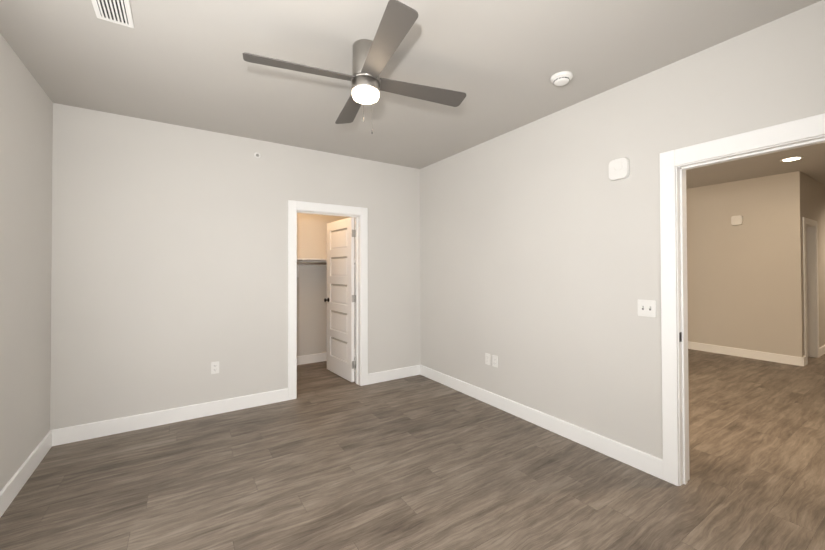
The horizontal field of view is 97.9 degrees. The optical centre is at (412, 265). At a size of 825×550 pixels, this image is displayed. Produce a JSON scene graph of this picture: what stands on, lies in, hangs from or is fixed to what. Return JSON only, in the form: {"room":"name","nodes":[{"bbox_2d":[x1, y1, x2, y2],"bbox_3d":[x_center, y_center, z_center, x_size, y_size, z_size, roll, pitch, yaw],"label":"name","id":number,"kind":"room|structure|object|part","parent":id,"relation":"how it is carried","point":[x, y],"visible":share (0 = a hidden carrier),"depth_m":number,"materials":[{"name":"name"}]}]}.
{"room":"empty bedroom","nodes":[
{"label":"empty bedroom","id":0,"kind":"room"},
{"bbox_2d":[0,33,52,490],"bbox_3d":[-2.244,0.050,1.766,0.140,2.720,6.240,0,-1,-33],"label":"wall","id":1,"kind":"structure","parent":0,"point":[26,126],"depth_m":2.34,"materials":[{"name":"paint"}]},
{"bbox_2d":[0,429,55,517],"bbox_3d":[-1.703,1.338,1.064,0.015,0.126,4.221,0,-1,-33],"label":"baseboard","id":2,"kind":"structure","parent":1,"relation":"attached to","point":[15,484],"depth_m":2.34,"materials":[{"name":"white wood"}]},
{"bbox_2d":[50,103,420,429],"bbox_3d":[-1.417,0.072,3.865,3.532,2.720,0.140,0,-1,-33],"label":"wall","id":3,"kind":"structure","parent":0,"point":[169,275],"depth_m":3.34,"materials":[{"name":"paint"}]},
{"bbox_2d":[56,388,287,445],"bbox_3d":[-2.076,1.364,3.328,1.793,0.126,0.015,0,-1,-33],"label":"baseboard","id":4,"kind":"structure","parent":3,"relation":"attached to","point":[76,433],"depth_m":3.22,"materials":[{"name":"white wood"}]},
{"bbox_2d":[211,361,218,373],"bbox_3d":[-1.897,0.984,3.453,0.070,0.115,0.008,0,-1,-33],"label":"electrical outlet","id":5,"kind":"object","parent":3,"relation":"attached to","point":[214,367],"visible":1,"depth_m":3.45,"materials":[{"name":"white plastic"}]},
{"bbox_2d":[254,152,260,157],"bbox_3d":[-1.587,-1.129,3.676,0.062,0.062,0.017,0,-1,-33],"label":"sprinkler","id":6,"kind":"object","parent":3,"relation":"attached to","point":[257,155],"visible":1,"depth_m":3.68,"materials":[{"name":"white plastic"}]},
{"bbox_2d":[288,200,367,399],"bbox_3d":[-0.977,0.369,4.146,0.933,2.130,0.176,0,-1,-33],"label":"trim","id":7,"kind":"structure","parent":3,"relation":"attached to","point":[360,214],"depth_m":4.21,"materials":[{"name":"white wood"}]},
{"bbox_2d":[324,217,354,381],"bbox_3d":[-0.952,0.421,4.694,0.164,2.014,0.742,0,-1,-37],"label":"closet door","id":8,"kind":"structure","parent":3,"relation":"in","point":[340,305],"depth_m":4.63,"materials":[{"name":"white wood"}]},
{"bbox_3d":[-1.146,0.473,4.951,0.164,0.062,0.098,0,-1,-37],"label":"knob","id":9,"kind":"part","parent":8,"relation":"part of","materials":[{"name":"brown metal"}]},
{"bbox_2d":[352,230,354,368],"bbox_3d":[-0.721,0.411,4.398,0.046,1.702,0.011,0,-1,-37],"label":"closet door hinge","id":10,"kind":"object","parent":3,"relation":"attached to","point":[353,235],"visible":1,"depth_m":4.40,"materials":[{"name":"silver metal"}]},
{"bbox_2d":[368,365,419,384],"bbox_3d":[-0.224,1.373,4.529,0.754,0.126,0.015,0,-1,-33],"label":"baseboard","id":11,"kind":"structure","parent":3,"relation":"attached to","point":[393,374],"depth_m":4.51,"materials":[{"name":"white wood"}]},
{"bbox_2d":[297,213,354,355],"bbox_3d":[-2.263,0.089,5.169,3.532,2.720,0.510,0,-1,-33],"label":"wall","id":12,"kind":"structure","parent":0,"point":[311,293],"depth_m":5.36,"materials":[{"name":"paint"}]},
{"bbox_2d":[297,352,326,364],"bbox_3d":[-1.718,1.384,5.192,2.582,0.126,0.015,0,-1,-33],"label":"baseboard","id":13,"kind":"structure","parent":12,"relation":"attached to","point":[312,358],"depth_m":5.32,"materials":[{"name":"white wood"}]},
{"bbox_2d":[297,258,354,276],"bbox_3d":[-1.639,0.037,5.080,2.582,0.268,0.320,0,-1,-33],"label":"closet shelf","id":14,"kind":"object","parent":12,"relation":"attached to","point":[310,262],"visible":0.25,"depth_m":5.23,"materials":[{"name":"white wood"}]},
{"bbox_2d":[0,0,821,168],"bbox_3d":[-0.707,-1.353,2.781,3.812,0.100,6.240,0,-1,-33],"label":"ceiling","id":15,"kind":"structure","parent":0,"point":[499,63],"depth_m":2.26,"materials":[{"name":"paint"}]},
{"bbox_2d":[91,0,133,27],"bbox_3d":[-1.499,-1.305,1.783,0.156,0.013,0.360,0,-1,-33],"label":"ceiling vent","id":16,"kind":"object","parent":15,"relation":"in","point":[117,11],"visible":1,"depth_m":1.84,"materials":[{"name":"white plastic"}]},
{"bbox_2d":[243,0,465,133],"bbox_3d":[-0.280,-1.064,2.149,1.015,0.493,1.015,0,-1,23],"label":"fan","id":17,"kind":"object","parent":15,"relation":"hanging from","point":[370,59],"visible":1,"depth_m":2.07,"materials":[{"name":"grey metal"}]},
{"bbox_3d":[-0.280,-1.012,2.149,0.163,0.054,0.163,0,-1,-33],"label":"lamp shade","id":18,"kind":"part","parent":17,"relation":"part of","materials":[{"name":"white glass"}]},
{"bbox_3d":[-0.278,-0.934,2.232,0.052,0.236,0.038,0,-1,-33],"label":"cord","id":19,"kind":"part","parent":17,"relation":"part of","materials":[{"name":"grey metal"}]},
{"bbox_2d":[550,71,572,85],"bbox_3d":[1.033,-1.286,2.491,0.144,0.048,0.144,0,-1,-33],"label":"smoke detector","id":20,"kind":"object","parent":15,"relation":"attached to","point":[562,78],"visible":1,"depth_m":2.46,"materials":[{"name":"white plastic"}]},
{"bbox_2d":[0,349,824,549],"bbox_3d":[3.442,1.477,4.566,12.740,0.100,7.700,0,-1,-33],"label":"floor","id":21,"kind":"structure","parent":0,"point":[326,459],"depth_m":2.36,"materials":[{"name":"plastic"}]},
{"bbox_2d":[420,0,824,458],"bbox_3d":[0.837,0.037,3.765,0.140,2.775,6.240,0,-1,-33],"label":"wall","id":22,"kind":"structure","parent":0,"point":[540,263],"depth_m":2.83,"materials":[{"name":"paint"}]},
{"bbox_2d":[485,353,489,364],"bbox_3d":[0.778,0.969,3.713,0.008,0.115,0.070,0,-1,-33],"label":"electrical outlet","id":23,"kind":"object","parent":22,"relation":"attached to","point":[487,358],"visible":1,"depth_m":3.71,"materials":[{"name":"white plastic"}]},
{"bbox_2d":[492,355,497,367],"bbox_3d":[0.833,0.968,3.628,0.008,0.115,0.070,0,-1,-33],"label":"electrical outlet","id":24,"kind":"object","parent":22,"relation":"attached to","point":[494,361],"visible":1,"depth_m":3.62,"materials":[{"name":"white plastic"}]},
{"bbox_2d":[420,365,662,479],"bbox_3d":[0.874,1.359,3.555,0.015,0.126,2.846,0,-1,-33],"label":"baseboard","id":25,"kind":"structure","parent":22,"relation":"attached to","point":[611,448],"depth_m":2.98,"materials":[{"name":"white wood"}]},
{"bbox_2d":[609,157,629,180],"bbox_3d":[1.492,-0.698,2.600,0.033,0.152,0.138,0,-1,-33],"label":"door chime","id":26,"kind":"object","parent":22,"relation":"attached to","point":[619,168],"visible":0.9,"depth_m":2.58,"materials":[{"name":"white plastic"}]},
{"bbox_2d":[637,299,655,316],"bbox_3d":[1.595,0.292,2.450,0.018,0.115,0.116,0,-1,-33],"label":"switch plate","id":27,"kind":"object","parent":22,"relation":"attached to","point":[646,308],"visible":1,"depth_m":2.45,"materials":[{"name":"white plastic"}]},
{"bbox_2d":[659,113,824,485],"bbox_3d":[1.982,0.327,1.997,0.176,2.150,0.996,0,-1,-33],"label":"door frame","id":28,"kind":"structure","parent":22,"relation":"attached to","point":[675,164],"depth_m":2.31,"materials":[{"name":"white wood"}]},
{"bbox_2d":[686,171,803,356],"bbox_3d":[4.342,0.065,7.048,0.140,2.775,4.545,0,-1,-33],"label":"wall","id":29,"kind":"structure","parent":0,"point":[745,290],"depth_m":5.58,"materials":[{"name":"paint"}]},
{"bbox_2d":[731,215,742,224],"bbox_3d":[5.130,-0.713,5.681,0.033,0.152,0.138,0,-1,-33],"label":"door chime","id":30,"kind":"object","parent":29,"relation":"attached to","point":[737,220],"visible":0.88,"depth_m":5.66,"materials":[{"name":"white plastic"}]},
{"bbox_2d":[688,341,804,365],"bbox_3d":[4.322,1.388,6.926,0.015,0.126,4.420,0,-1,-33],"label":"baseboard","id":31,"kind":"structure","parent":29,"relation":"attached to","point":[778,358],"depth_m":5.55,"materials":[{"name":"white wood"}]},
{"bbox_2d":[686,143,824,188],"bbox_3d":[3.435,-1.398,4.598,12.740,0.100,7.700,0,-1,-33],"label":"ceiling","id":32,"kind":"structure","parent":0,"point":[811,163],"depth_m":4.99,"materials":[{"name":"paint"}]},
{"bbox_2d":[780,156,803,161],"bbox_3d":[4.815,-1.349,4.561,0.212,0.007,0.212,0,-1,-33],"label":"recessed light","id":33,"kind":"object","parent":32,"relation":"in","point":[791,159],"visible":1,"depth_m":4.56,"materials":[{"name":"white plastic"}]},
{"bbox_2d":[802,173,824,347],"bbox_3d":[7.361,0.049,6.382,4.200,2.775,0.140,0,-1,-33],"label":"wall","id":34,"kind":"structure","parent":0,"point":[813,199],"depth_m":5.76,"materials":[{"name":"paint"}]},
{"bbox_2d":[806,228,808,355],"bbox_3d":[5.943,0.411,5.458,0.656,2.014,0.102,0,-1,-33],"label":"hall door","id":35,"kind":"structure","parent":34,"relation":"in","point":[807,290],"depth_m":5.63,"materials":[{"name":"white wood"}]},
{"bbox_2d":[802,217,818,364],"bbox_3d":[5.949,0.368,5.451,0.846,2.123,0.158,0,-1,-33],"label":"door frame","id":36,"kind":"structure","parent":34,"relation":"attached to","point":[811,279],"depth_m":5.59,"materials":[{"name":"white wood"}]},
{"bbox_2d":[819,345,824,356],"bbox_3d":[7.697,1.374,6.490,3.227,0.126,0.015,0,-1,-33],"label":"baseboard","id":37,"kind":"structure","parent":34,"relation":"attached to","point":[822,349],"depth_m":5.72,"materials":[{"name":"white wood"}]}
]}

